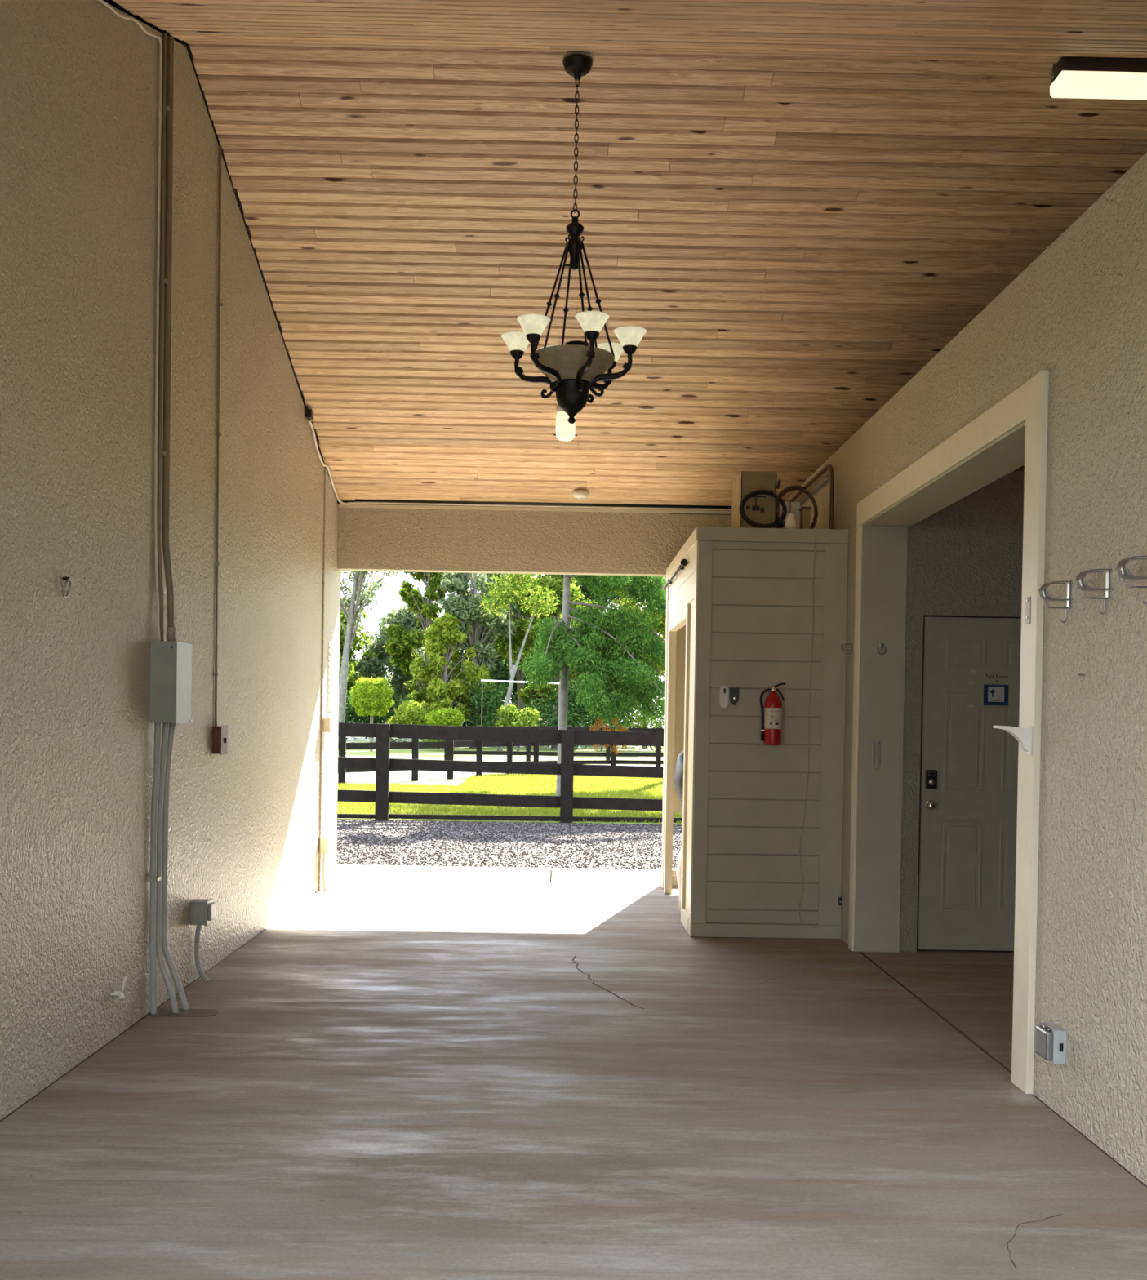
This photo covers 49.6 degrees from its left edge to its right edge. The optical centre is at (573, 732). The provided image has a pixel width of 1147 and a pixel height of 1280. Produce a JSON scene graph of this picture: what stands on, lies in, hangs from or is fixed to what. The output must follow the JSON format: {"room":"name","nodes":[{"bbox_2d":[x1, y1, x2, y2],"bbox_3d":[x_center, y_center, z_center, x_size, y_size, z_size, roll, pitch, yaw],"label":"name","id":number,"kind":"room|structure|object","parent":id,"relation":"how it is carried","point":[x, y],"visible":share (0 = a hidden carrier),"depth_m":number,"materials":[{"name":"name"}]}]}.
{"room":"farm building","nodes":[
{"label":"farm building","id":0,"kind":"room"},
{"bbox_2d":[0,0,324,1119],"bbox_3d":[-2.040,-1.034,6.198,0.200,4.666,8.500,1,1,-1],"label":"wall","id":1,"kind":"structure","parent":0,"point":[79,80],"depth_m":5.33,"materials":[{"name":"paint"}]},
{"bbox_2d":[62,576,71,598],"bbox_3d":[-1.921,-0.549,4.711,0.026,0.081,0.058,1,1,-1],"label":"ring","id":2,"kind":"object","parent":1,"relation":"attached to","point":[67,579],"visible":1,"depth_m":4.71,"materials":[{"name":"metal"}]},
{"bbox_2d":[111,975,127,999],"bbox_3d":[-1.941,1.096,5.326,0.053,0.096,0.078,1,1,-1],"label":"water tap","id":3,"kind":"object","parent":1,"relation":"attached to","point":[114,993],"visible":1,"depth_m":5.30,"materials":[{"name":"white metal"}]},
{"bbox_2d":[97,0,162,640],"bbox_3d":[-1.898,-1.785,5.045,0.034,2.746,1.378,1,1,-1],"label":"cable","id":4,"kind":"object","parent":1,"relation":"attached to","point":[103,2],"visible":1,"depth_m":5.70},
{"bbox_2d":[147,722,160,1013],"bbox_3d":[-1.941,0.631,5.753,0.045,1.352,0.044,1,1,-1],"label":"conduit","id":5,"kind":"object","parent":1,"relation":"attached to","point":[153,878],"visible":1,"depth_m":5.74,"materials":[{"name":"grey plastic"}]},
{"bbox_2d":[156,32,167,640],"bbox_3d":[-1.902,-1.824,5.758,0.035,2.804,0.018,1,1,-1],"label":"conduit","id":6,"kind":"object","parent":1,"relation":"attached to","point":[165,35],"visible":0.85,"depth_m":5.75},
{"bbox_2d":[158,35,175,641],"bbox_3d":[-1.885,-1.832,5.818,0.076,2.819,0.060,1,1,-1],"label":"conduit","id":7,"kind":"object","parent":1,"relation":"attached to","point":[171,628],"visible":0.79,"depth_m":5.81,"materials":[{"name":"metal"}]},
{"bbox_2d":[155,722,179,1013],"bbox_3d":[-1.887,0.633,5.782,0.126,1.356,0.037,1,1,16],"label":"conduit","id":8,"kind":"object","parent":1,"relation":"attached to","point":[159,955],"visible":0.99,"depth_m":5.78,"materials":[{"name":"grey plastic"}]},
{"bbox_2d":[149,640,192,723],"bbox_3d":[-1.885,-0.234,5.833,0.130,0.383,0.255,1,1,-1],"label":"box","id":9,"kind":"object","parent":1,"relation":"attached to","point":[171,662],"visible":1,"depth_m":5.71,"materials":[{"name":"white plastic"}]},
{"bbox_2d":[161,723,189,1009],"bbox_3d":[-1.882,0.632,5.843,0.164,1.358,0.044,1,1,-1],"label":"conduit","id":10,"kind":"object","parent":1,"relation":"attached to","point":[165,949],"visible":0.97,"depth_m":5.83,"materials":[{"name":"grey plastic"}]},
{"bbox_2d":[194,924,208,982],"bbox_3d":[-1.931,1.147,6.453,0.078,0.315,0.028,1,1,-11],"label":"conduit","id":11,"kind":"object","parent":1,"relation":"attached to","point":[205,979],"visible":1,"depth_m":6.44,"materials":[{"name":"grey plastic"}]},
{"bbox_2d":[190,897,215,926],"bbox_3d":[-1.922,0.933,6.447,0.105,0.130,0.110,1,1,-1],"label":"outlet box","id":12,"kind":"object","parent":1,"relation":"attached to","point":[202,911],"visible":1,"depth_m":6.40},
{"bbox_2d":[213,146,223,726],"bbox_3d":[-1.923,-1.594,6.736,0.024,3.125,0.063,1,1,-1],"label":"conduit","id":13,"kind":"object","parent":1,"relation":"attached to","point":[217,563],"visible":1,"depth_m":6.73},
{"bbox_2d":[212,725,227,755],"bbox_3d":[-1.932,0.043,6.809,0.062,0.160,0.130,1,1,-1],"label":"junction box","id":14,"kind":"object","parent":1,"relation":"attached to","point":[220,734],"visible":1,"depth_m":6.75,"materials":[{"name":"red plastic"}]},
{"bbox_2d":[321,853,326,890],"bbox_3d":[-1.966,1.101,9.800,0.037,0.302,0.022,1,1,-1],"label":"conduit","id":15,"kind":"object","parent":1,"relation":"attached to","point":[323,854],"visible":1,"depth_m":9.79,"materials":[{"name":"beige paint"}]},
{"bbox_2d":[320,833,332,853],"bbox_3d":[-1.962,0.877,9.861,0.056,0.145,0.230,1,1,-1],"label":"outlet box","id":16,"kind":"object","parent":1,"relation":"attached to","point":[326,842],"visible":1,"depth_m":9.75,"materials":[{"name":"beige paint"}]},
{"bbox_2d":[318,467,340,891],"bbox_3d":[-1.978,-0.417,10.108,0.014,3.326,0.700,1,1,-1],"label":"trim","id":17,"kind":"structure","parent":1,"relation":"attached to","point":[331,574],"depth_m":10.03,"materials":[{"name":"paint"}]},
{"bbox_2d":[323,714,335,732],"bbox_3d":[-1.947,-0.073,9.908,0.056,0.145,0.230,1,1,-1],"label":"outlet box","id":18,"kind":"object","parent":1,"relation":"attached to","point":[329,722],"visible":1,"depth_m":9.79,"materials":[{"name":"beige paint"}]},
{"bbox_2d":[327,640,334,711],"bbox_3d":[-1.962,-0.454,10.068,0.016,0.560,0.220,1,1,-1],"label":"air vent","id":19,"kind":"object","parent":1,"relation":"in","point":[331,645],"visible":1,"depth_m":10.04,"materials":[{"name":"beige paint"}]},
{"bbox_2d":[337,503,731,887],"bbox_3d":[1.410,-0.270,10.415,11.000,3.135,0.150,1,1,-1],"label":"wall","id":20,"kind":"structure","parent":0,"point":[370,539],"depth_m":10.31,"materials":[{"name":"paint"}]},
{"bbox_2d":[338,503,731,514],"bbox_3d":[-0.092,-1.846,10.296,3.702,0.024,0.016,1,1,-1],"label":"trim","id":21,"kind":"structure","parent":20,"relation":"attached to","point":[340,504],"depth_m":10.29,"materials":[{"name":"beige paint"}]},
{"bbox_2d":[0,879,1146,1279],"bbox_3d":[1.426,1.440,5.574,11.000,0.153,9.880,1,1,-1],"label":"floor","id":22,"kind":"structure","parent":0,"point":[389,1079],"depth_m":4.36,"materials":[{"name":"concrete"}]},
{"bbox_2d":[675,846,681,913],"bbox_3d":[0.846,1.043,9.024,0.201,0.530,0.292,1,1,-1],"label":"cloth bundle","id":23,"kind":"object","parent":22,"relation":"on","point":[678,871],"visible":0.15,"depth_m":8.97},
{"bbox_2d":[661,526,848,938],"bbox_3d":[1.248,-0.009,9.155,0.982,2.638,2.369,1,1,-1],"label":"closet","id":24,"kind":"object","parent":22,"relation":"on","point":[739,614],"depth_m":8.01,"materials":[{"name":"paint"}]},
{"bbox_2d":[662,559,688,589],"bbox_3d":[0.759,-1.187,9.436,0.053,0.052,1.710,1,1,-1],"label":"sliding track","id":25,"kind":"object","parent":24,"relation":"attached to","point":[683,562],"visible":1,"depth_m":8.96,"materials":[{"name":"black metal"}]},
{"bbox_2d":[673,750,684,815],"bbox_3d":[0.807,0.297,8.963,0.174,0.622,0.365,1,1,-1],"label":"bag","id":26,"kind":"object","parent":24,"relation":"hanging from","point":[678,776],"visible":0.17,"depth_m":8.87,"materials":[{"name":"fabric"}]},
{"bbox_2d":[719,685,728,707],"bbox_3d":[0.967,-0.230,7.993,0.056,0.145,0.023,1,1,-1],"label":"thermometer","id":27,"kind":"object","parent":24,"relation":"attached to","point":[723,690],"visible":1,"depth_m":7.99,"materials":[{"name":"white plastic"}]},
{"bbox_2d":[729,688,738,705],"bbox_3d":[1.034,-0.229,7.991,0.056,0.112,0.028,1,1,-1],"label":"box","id":28,"kind":"object","parent":24,"relation":"attached to","point":[734,692],"visible":1,"depth_m":7.98,"materials":[{"name":"black plastic"}]},
{"bbox_2d":[731,471,777,528],"bbox_3d":[1.230,-1.528,8.500,0.235,0.422,0.461,1,1,-1],"label":"cardboard box","id":29,"kind":"object","parent":24,"relation":"on","point":[759,508],"visible":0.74,"depth_m":8.27,"materials":[{"name":"brown"}]},
{"bbox_2d":[738,480,786,528],"bbox_3d":[1.265,-1.502,8.210,0.350,0.327,0.119,1,1,-1],"label":"coiled hose","id":30,"kind":"object","parent":24,"relation":"on","point":[780,522],"visible":0.88,"depth_m":8.19,"materials":[{"name":"black rubber"}]},
{"bbox_2d":[760,682,785,745],"bbox_3d":[1.275,-0.117,7.939,0.127,0.401,0.130,2,1,43],"label":"fire extinguisher","id":31,"kind":"object","parent":24,"relation":"attached to","point":[771,717],"visible":1,"depth_m":7.90,"materials":[{"name":"metal"}]},
{"bbox_2d":[775,501,799,528],"bbox_3d":[1.475,-1.447,8.644,0.140,0.264,0.302,1,1,-1],"label":"cardboard box","id":32,"kind":"object","parent":24,"relation":"on","point":[793,508],"visible":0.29,"depth_m":8.49,"materials":[{"name":"brown cardboard"}]},
{"bbox_2d":[784,513,797,528],"bbox_3d":[1.427,-1.372,8.144,0.089,0.127,0.080,1,1,-1],"label":"plastic bag","id":33,"kind":"object","parent":24,"relation":"on","point":[790,522],"visible":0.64,"depth_m":8.12,"materials":[{"name":"white plastic"}]},
{"bbox_2d":[775,484,817,528],"bbox_3d":[1.505,-1.495,8.422,0.318,0.360,0.045,1,1,-11],"label":"coiled hose","id":34,"kind":"object","parent":24,"relation":"on","point":[783,492],"visible":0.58,"depth_m":8.42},
{"bbox_2d":[799,506,811,528],"bbox_3d":[1.548,-1.404,8.305,0.060,0.190,0.110,1,1,-1],"label":"cardboard box","id":35,"kind":"object","parent":24,"relation":"on","point":[805,512],"visible":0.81,"depth_m":8.26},
{"bbox_2d":[798,530,816,928],"bbox_3d":[1.530,-0.018,7.999,0.117,2.558,0.025,1,1,-1],"label":"cord","id":36,"kind":"object","parent":24,"relation":"hanging from","point":[814,531],"visible":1,"depth_m":8.01,"materials":[{"name":"paint"}]},
{"bbox_2d":[789,464,834,528],"bbox_3d":[1.692,-1.578,9.269,0.100,0.518,1.950,1,1,-1],"label":"conduit","id":37,"kind":"object","parent":24,"relation":"on","point":[827,467],"visible":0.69,"depth_m":8.34,"materials":[{"name":"metal"}]},
{"bbox_2d":[103,0,1146,515],"bbox_3d":[1.486,-2.510,6.136,11.800,1.940,9.886,1,1,-1],"label":"ceiling","id":38,"kind":"structure","parent":0,"point":[797,205],"depth_m":7.03,"materials":[{"name":"brown wood"}]},
{"bbox_2d":[308,419,731,511],"bbox_3d":[-0.202,-2.053,9.678,3.495,0.419,1.218,1,1,-1],"label":"cable","id":39,"kind":"object","parent":38,"relation":"attached to","point":[309,420],"visible":0.98,"depth_m":10.27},
{"bbox_2d":[355,498,731,508],"bbox_3d":[-0.057,-1.892,10.274,3.490,0.027,0.026,1,1,-1],"label":"pipe","id":40,"kind":"object","parent":38,"relation":"attached to","point":[356,500],"visible":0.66,"depth_m":10.26,"materials":[{"name":"black metal"}]},
{"bbox_2d":[553,404,577,441],"bbox_3d":[-0.057,-2.233,8.989,0.143,0.245,0.143,0,1,-38],"label":"light","id":41,"kind":"object","parent":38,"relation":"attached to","point":[565,431],"visible":0.64,"depth_m":8.93,"materials":[{"name":"glass"}]},
{"bbox_2d":[555,411,575,441],"bbox_3d":[-0.057,-2.210,8.989,0.144,0.200,0.144,1,1,-1],"label":"shade","id":42,"kind":"object","parent":41,"relation":"on","point":[565,431],"depth_m":8.93,"materials":[{"name":"white glass"}]},
{"bbox_2d":[501,53,646,423],"bbox_3d":[0.006,-2.430,6.167,0.724,1.790,0.708,1,1,-1],"label":"chandelier","id":43,"kind":"object","parent":38,"relation":"hanging from","point":[571,369],"visible":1,"depth_m":6.10,"materials":[{"name":"black metal"}]},
{"bbox_2d":[572,489,588,499],"bbox_3d":[0.057,-1.927,10.095,0.132,0.061,0.132,1,1,-1],"label":"smoke detector","id":44,"kind":"object","parent":38,"relation":"attached to","point":[579,494],"visible":1,"depth_m":10.05,"materials":[{"name":"white plastic"}]},
{"bbox_2d":[1049,56,1146,99],"bbox_3d":[2.937,-3.163,6.009,1.321,0.190,0.155,1,1,-1],"label":"tube light","id":45,"kind":"object","parent":38,"relation":"hanging from","point":[1072,77],"visible":0.99,"depth_m":5.94,"materials":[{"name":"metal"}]},
{"bbox_2d":[1049,70,1146,99],"bbox_3d":[2.965,-3.109,6.013,1.265,0.083,0.150,1,1,-1],"label":"diffuser","id":46,"kind":"object","parent":45,"relation":"attached to","point":[1075,84],"depth_m":5.95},
{"bbox_2d":[899,471,1024,951],"bbox_3d":[4.478,-0.088,7.689,4.908,2.950,0.140,1,1,-1],"label":"wall","id":47,"kind":"structure","parent":0,"point":[965,558],"depth_m":7.59,"materials":[{"name":"paint"}]},
{"bbox_2d":[853,525,907,952],"bbox_3d":[1.877,0.045,7.591,0.274,2.600,0.014,1,1,-1],"label":"trim","id":48,"kind":"structure","parent":47,"relation":"attached to","point":[884,548],"depth_m":7.58,"materials":[{"name":"paint"}]},
{"bbox_2d":[916,615,924,951],"bbox_3d":[2.124,0.315,7.677,0.008,2.065,0.135,1,1,-1],"label":"trim","id":49,"kind":"structure","parent":47,"relation":"attached to","point":[923,615],"depth_m":7.61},
{"bbox_2d":[917,616,1021,951],"bbox_3d":[2.586,0.321,7.620,0.914,2.046,0.107,1,1,-1],"label":"door","id":50,"kind":"structure","parent":47,"relation":"in","point":[968,813],"depth_m":7.63,"materials":[{"name":"paint"}]},
{"bbox_2d":[968,670,1020,708],"bbox_3d":[2.591,-0.264,7.611,0.342,0.230,0.003,1,1,-1],"label":"notice","id":51,"kind":"object","parent":50,"relation":"attached to","point":[989,688],"visible":1,"depth_m":7.61,"materials":[{"name":"paper"}]},
{"bbox_2d":[787,152,1146,1185],"bbox_3d":[1.905,-0.251,6.169,0.270,3.233,8.350,1,1,-1],"label":"wall","id":52,"kind":"structure","parent":0,"point":[1077,313],"depth_m":4.35,"materials":[{"name":"paint"}]},
{"bbox_2d":[796,475,829,506],"bbox_3d":[1.752,-1.774,9.442,0.026,0.040,1.700,1,1,-1],"label":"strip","id":53,"kind":"object","parent":52,"relation":"attached to","point":[825,479],"visible":0.56,"depth_m":8.96,"materials":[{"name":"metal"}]},
{"bbox_2d":[848,524,862,951],"bbox_3d":[1.740,0.036,7.647,0.024,2.612,0.100,1,1,-1],"label":"trim","id":54,"kind":"structure","parent":52,"relation":"attached to","point":[859,529],"depth_m":7.62,"materials":[{"name":"beige paint"}]},
{"bbox_2d":[856,382,1026,526],"bbox_3d":[1.775,-1.323,6.272,0.024,0.145,2.812,1,1,-1],"label":"trim","id":55,"kind":"structure","parent":52,"relation":"attached to","point":[1009,412],"depth_m":5.81,"materials":[{"name":"beige paint"}]},
{"bbox_2d":[862,421,1025,527],"bbox_3d":[1.915,-1.239,6.233,0.282,0.013,2.695,1,1,-1],"label":"trim","id":56,"kind":"structure","parent":52,"relation":"attached to","point":[1005,455],"depth_m":6.11,"materials":[{"name":"paint"}]},
{"bbox_2d":[993,725,1031,755],"bbox_3d":[1.684,0.031,4.771,0.132,0.111,0.060,1,1,-1],"label":"bracket","id":57,"kind":"object","parent":52,"relation":"attached to","point":[1023,735],"visible":1,"depth_m":4.75,"materials":[{"name":"white plastic"}]},
{"bbox_2d":[1025,596,1031,624],"bbox_3d":[1.755,-0.471,4.800,0.007,0.105,0.044,1,1,-1],"label":"strike plate","id":58,"kind":"object","parent":52,"relation":"attached to","point":[1028,603],"visible":1,"depth_m":4.79,"materials":[{"name":"metal"}]},
{"bbox_2d":[1011,369,1048,1093],"bbox_3d":[1.764,0.004,4.804,0.028,2.757,0.161,1,1,-1],"label":"trim","id":59,"kind":"structure","parent":52,"relation":"attached to","point":[1037,387],"depth_m":4.76,"materials":[{"name":"beige paint"}]},
{"bbox_2d":[1035,1022,1066,1063],"bbox_3d":[1.728,1.124,4.501,0.070,0.124,0.122,1,1,-1],"label":"outlet box","id":60,"kind":"object","parent":52,"relation":"attached to","point":[1050,1038],"visible":1,"depth_m":4.45,"materials":[{"name":"grey plastic"}]},
{"bbox_2d":[1038,580,1072,622],"bbox_3d":[1.739,-0.471,4.479,0.102,0.152,0.069,1,1,-1],"label":"hook","id":61,"kind":"object","parent":52,"relation":"attached to","point":[1043,593],"visible":1,"depth_m":4.48,"materials":[{"name":"metal"}]},
{"bbox_2d":[1075,568,1112,614],"bbox_3d":[1.742,-0.471,4.159,0.102,0.152,0.069,1,1,-1],"label":"hook","id":62,"kind":"object","parent":52,"relation":"attached to","point":[1080,579],"visible":1,"depth_m":4.16,"materials":[{"name":"metal"}]},
{"bbox_2d":[1115,555,1146,604],"bbox_3d":[1.744,-0.472,3.849,0.102,0.152,0.069,1,1,-1],"label":"hook","id":63,"kind":"object","parent":52,"relation":"attached to","point":[1122,571],"visible":1,"depth_m":3.85,"materials":[{"name":"metal"}]},
{"label":"outside","id":64,"kind":"structure","parent":0,"visible":0},
{"bbox_2d":[336,819,682,879],"bbox_3d":[-0.150,1.296,14.091,60.000,0.090,5.095,1,1,-1],"label":"gravel drive","id":65,"kind":"structure","parent":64,"point":[446,857],"depth_m":13.60,"materials":[{"name":"gravel"}]},
{"bbox_2d":[336,818,682,869],"bbox_3d":[-0.749,1.236,14.112,7.228,0.024,5.025,1,1,-1],"label":"pebbles","id":66,"kind":"object","parent":65,"relation":"on","point":[438,859],"visible":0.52,"depth_m":13.87,"materials":[{"name":"gravel"}]},
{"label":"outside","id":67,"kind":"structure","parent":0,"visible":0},
{"bbox_2d":[345,764,663,782],"bbox_3d":[11.467,1.206,32.932,58.232,0.088,12.239,1,1,-15],"label":"gravel road","id":68,"kind":"structure","parent":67,"point":[370,776],"depth_m":28.18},
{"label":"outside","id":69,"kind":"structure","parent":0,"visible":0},
{"bbox_2d":[337,737,682,824],"bbox_3d":[-0.630,0.523,68.321,120.000,0.100,103.380,1,1,-1],"label":"road","id":70,"kind":"structure","parent":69,"point":[403,753],"depth_m":41.43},
{"bbox_2d":[344,689,368,739],"bbox_3d":[-10.099,-0.647,52.182,2.932,2.441,3.349,1,1,27],"label":"shrub","id":71,"kind":"object","parent":70,"relation":"on","point":[347,718],"visible":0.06,"depth_m":51.99,"materials":[{"name":"green plant"}]},
{"bbox_2d":[338,597,377,717],"bbox_3d":[-11.269,-3.050,55.901,4.969,7.106,6.255,1,1,-1],"label":"broadleaf tree","id":72,"kind":"object","parent":70,"relation":"on","point":[352,662],"visible":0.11,"depth_m":55.20,"materials":[{"name":"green plant"}]},
{"bbox_2d":[337,570,398,742],"bbox_3d":[-8.751,-4.129,49.538,3.433,9.545,4.569,1,1,-21],"label":"tree","id":73,"kind":"object","parent":70,"relation":"on","point":[358,579],"visible":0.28,"depth_m":49.78,"materials":[{"name":"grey plant"}]},
{"bbox_2d":[349,676,395,751],"bbox_3d":[-7.288,-0.655,44.936,1.614,2.749,1.633,0,1,-39],"label":"round bush","id":74,"kind":"object","parent":70,"relation":"on","point":[368,693],"visible":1,"depth_m":44.56,"materials":[{"name":"green plant"}]},
{"bbox_2d":[346,691,417,742],"bbox_3d":[-8.103,-0.727,53.001,3.403,2.640,3.079,1,1,-1],"label":"shrub","id":75,"kind":"object","parent":70,"relation":"on","point":[379,720],"visible":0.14,"depth_m":52.74,"materials":[{"name":"green plant"}]},
{"bbox_2d":[348,609,439,738],"bbox_3d":[-9.219,-2.967,65.588,7.272,7.046,6.553,1,1,32],"label":"broadleaf tree","id":76,"kind":"object","parent":70,"relation":"on","point":[380,628],"visible":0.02,"depth_m":65.34,"materials":[{"name":"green plant"}]},
{"bbox_2d":[352,605,453,742],"bbox_3d":[-7.849,-2.696,58.093,4.686,6.453,5.745,1,1,-1],"label":"broadleaf tree","id":77,"kind":"object","parent":70,"relation":"on","point":[373,668],"visible":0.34,"depth_m":56.88,"materials":[{"name":"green plant"}]},
{"bbox_2d":[385,699,433,742],"bbox_3d":[-6.337,-0.303,49.063,2.295,1.965,1.948,1,1,-1],"label":"shrub","id":78,"kind":"object","parent":70,"relation":"on","point":[408,713],"visible":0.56,"depth_m":48.63,"materials":[{"name":"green plant"}]},
{"bbox_2d":[382,571,462,742],"bbox_3d":[-6.545,-3.968,54.033,3.714,9.153,3.411,1,1,-14],"label":"broadleaf tree","id":79,"kind":"object","parent":70,"relation":"on","point":[402,648],"visible":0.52,"depth_m":53.21,"materials":[{"name":"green plant"}]},
{"bbox_2d":[421,706,465,751],"bbox_3d":[-4.778,-0.118,46.502,1.842,1.720,1.795,1,1,-1],"label":"shrub","id":80,"kind":"object","parent":70,"relation":"on","point":[439,717],"visible":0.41,"depth_m":46.14,"materials":[{"name":"green plant"}]},
{"bbox_2d":[408,612,496,748],"bbox_3d":[-5.085,-2.070,50.024,2.910,5.514,3.290,0,1,-41],"label":"broadleaf tree","id":81,"kind":"object","parent":70,"relation":"on","point":[442,638],"visible":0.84,"depth_m":49.55,"materials":[{"name":"green plant"}]},
{"bbox_2d":[436,572,515,748],"bbox_3d":[-3.980,-4.339,51.005,3.240,10.068,3.097,1,1,3],"label":"broadleaf tree","id":82,"kind":"object","parent":70,"relation":"on","point":[464,606],"visible":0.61,"depth_m":50.47,"materials":[{"name":"green plant"}]},
{"bbox_2d":[445,613,508,726],"bbox_3d":[-5.539,-3.170,65.869,6.168,7.289,5.730,1,1,31],"label":"broadleaf tree","id":83,"kind":"object","parent":70,"relation":"on","point":[462,650],"visible":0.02,"depth_m":64.80,"materials":[{"name":"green plant"}]},
{"bbox_2d":[454,676,518,748],"bbox_3d":[-3.783,-0.747,50.000,3.074,2.908,3.239,1,1,-1],"label":"shrub","id":84,"kind":"object","parent":70,"relation":"on","point":[493,700],"visible":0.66,"depth_m":49.42,"materials":[{"name":"green plant"}]},
{"bbox_2d":[345,718,638,749],"bbox_3d":[-6.622,0.020,54.626,18.992,1.150,0.141,1,1,5],"label":"fence","id":85,"kind":"object","parent":70,"relation":"on","point":[352,739],"visible":0.03,"depth_m":54.80,"materials":[{"name":"white paint"}]},
{"bbox_2d":[337,725,663,783],"bbox_3d":[-2.162,0.460,27.086,21.089,1.190,3.078,0,1,-39],"label":"fence","id":86,"kind":"object","parent":70,"relation":"on","point":[415,744],"visible":0.2,"depth_m":28.09,"materials":[{"name":"black paint"}]},
{"bbox_2d":[466,602,551,723],"bbox_3d":[-2.590,-3.047,62.103,6.256,7.217,6.293,2,1,43],"label":"broadleaf tree","id":87,"kind":"object","parent":70,"relation":"on","point":[501,672],"visible":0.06,"depth_m":61.31,"materials":[{"name":"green plant"}]},
{"bbox_2d":[337,722,682,822],"bbox_3d":[-1.300,0.503,16.628,17.324,1.425,0.138,1,1,-3],"label":"fence","id":88,"kind":"object","parent":70,"relation":"on","point":[382,763],"visible":0.17,"depth_m":16.66,"materials":[{"name":"black paint"}]},
{"bbox_2d":[337,782,682,823],"bbox_3d":[-0.702,1.109,20.504,10.088,0.070,7.702,1,1,-1],"label":"grass","id":89,"kind":"structure","parent":70,"relation":"on","point":[359,807],"depth_m":18.98,"materials":[{"name":"plant"}]},
{"bbox_2d":[469,573,562,720],"bbox_3d":[-2.563,-4.533,55.717,5.126,10.376,4.474,1,1,-19],"label":"broadleaf tree","id":90,"kind":"object","parent":70,"relation":"on","point":[520,677],"visible":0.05,"depth_m":55.62,"materials":[{"name":"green plant"}]},
{"bbox_2d":[493,702,541,751],"bbox_3d":[-1.990,-0.131,44.995,1.828,1.880,1.389,1,1,30],"label":"shrub","id":91,"kind":"object","parent":70,"relation":"on","point":[525,717],"visible":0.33,"depth_m":44.85,"materials":[{"name":"green plant"}]},
{"bbox_2d":[479,573,559,751],"bbox_3d":[-2.107,-3.130,48.169,3.145,7.794,2.074,1,1,-1],"label":"forked tree","id":92,"kind":"object","parent":70,"relation":"on","point":[513,668],"visible":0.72,"depth_m":47.90,"materials":[{"name":"green plant"}]},
{"bbox_2d":[480,680,559,726],"bbox_3d":[-2.018,-0.609,46.980,3.001,2.715,0.070,1,1,-1],"label":"goal frame","id":93,"kind":"object","parent":70,"relation":"on","point":[482,681],"visible":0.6,"depth_m":46.94,"materials":[{"name":"white paint"}]},
{"bbox_2d":[515,678,590,750],"bbox_3d":[-0.746,-0.727,50.139,3.318,2.964,3.391,1,1,-1],"label":"shrub","id":94,"kind":"object","parent":70,"relation":"on","point":[554,710],"visible":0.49,"depth_m":49.84,"materials":[{"name":"green plant"}]},
{"bbox_2d":[495,573,612,748],"bbox_3d":[-0.862,-3.533,52.950,4.889,8.510,4.311,1,1,-11],"label":"broadleaf tree","id":95,"kind":"object","parent":70,"relation":"on","point":[551,582],"visible":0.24,"depth_m":51.98,"materials":[{"name":"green plant"}]},
{"bbox_2d":[444,739,663,760],"bbox_3d":[3.445,0.511,37.953,14.736,0.970,0.144,1,1,-10],"label":"fence","id":96,"kind":"object","parent":70,"relation":"on","point":[527,753],"visible":0.04,"depth_m":37.27,"materials":[{"name":"black paint"}]},
{"bbox_2d":[458,773,662,789],"bbox_3d":[1.488,1.043,27.426,7.610,0.080,6.321,1,1,-1],"label":"grass","id":97,"kind":"structure","parent":70,"relation":"on","point":[530,780],"depth_m":26.16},
{"bbox_2d":[517,573,666,795],"bbox_3d":[0.883,-1.750,19.155,4.187,5.970,2.347,1,1,-15],"label":"broadleaf tree","id":98,"kind":"object","parent":70,"relation":"on","point":[584,651],"visible":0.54,"depth_m":19.05,"materials":[{"name":"green plant"}]},
{"bbox_2d":[524,577,662,724],"bbox_3d":[0.831,-4.230,59.668,7.281,9.762,6.096,1,1,-10],"label":"broadleaf tree","id":99,"kind":"object","parent":70,"relation":"on","point":[584,592],"visible":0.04,"depth_m":59.06,"materials":[{"name":"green plant"}]},
{"bbox_2d":[554,677,648,751],"bbox_3d":[1.073,-0.751,49.882,3.452,3.082,3.810,1,1,27],"label":"shrub","id":100,"kind":"object","parent":70,"relation":"on","point":[587,717],"visible":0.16,"depth_m":49.69,"materials":[{"name":"green plant"}]},
{"bbox_2d":[607,576,666,749],"bbox_3d":[3.262,-4.787,54.193,4.646,11.106,5.448,1,1,8],"label":"broadleaf tree","id":101,"kind":"object","parent":70,"relation":"on","point":[661,628],"visible":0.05,"depth_m":53.20,"materials":[{"name":"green plant"}]},
{"bbox_2d":[618,690,664,751],"bbox_3d":[3.960,-0.720,50.062,4.573,3.108,4.390,1,1,-1],"label":"shrub","id":102,"kind":"object","parent":70,"relation":"on","point":[637,722],"visible":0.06,"depth_m":49.25,"materials":[{"name":"green plant"}]},
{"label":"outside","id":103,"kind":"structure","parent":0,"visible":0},
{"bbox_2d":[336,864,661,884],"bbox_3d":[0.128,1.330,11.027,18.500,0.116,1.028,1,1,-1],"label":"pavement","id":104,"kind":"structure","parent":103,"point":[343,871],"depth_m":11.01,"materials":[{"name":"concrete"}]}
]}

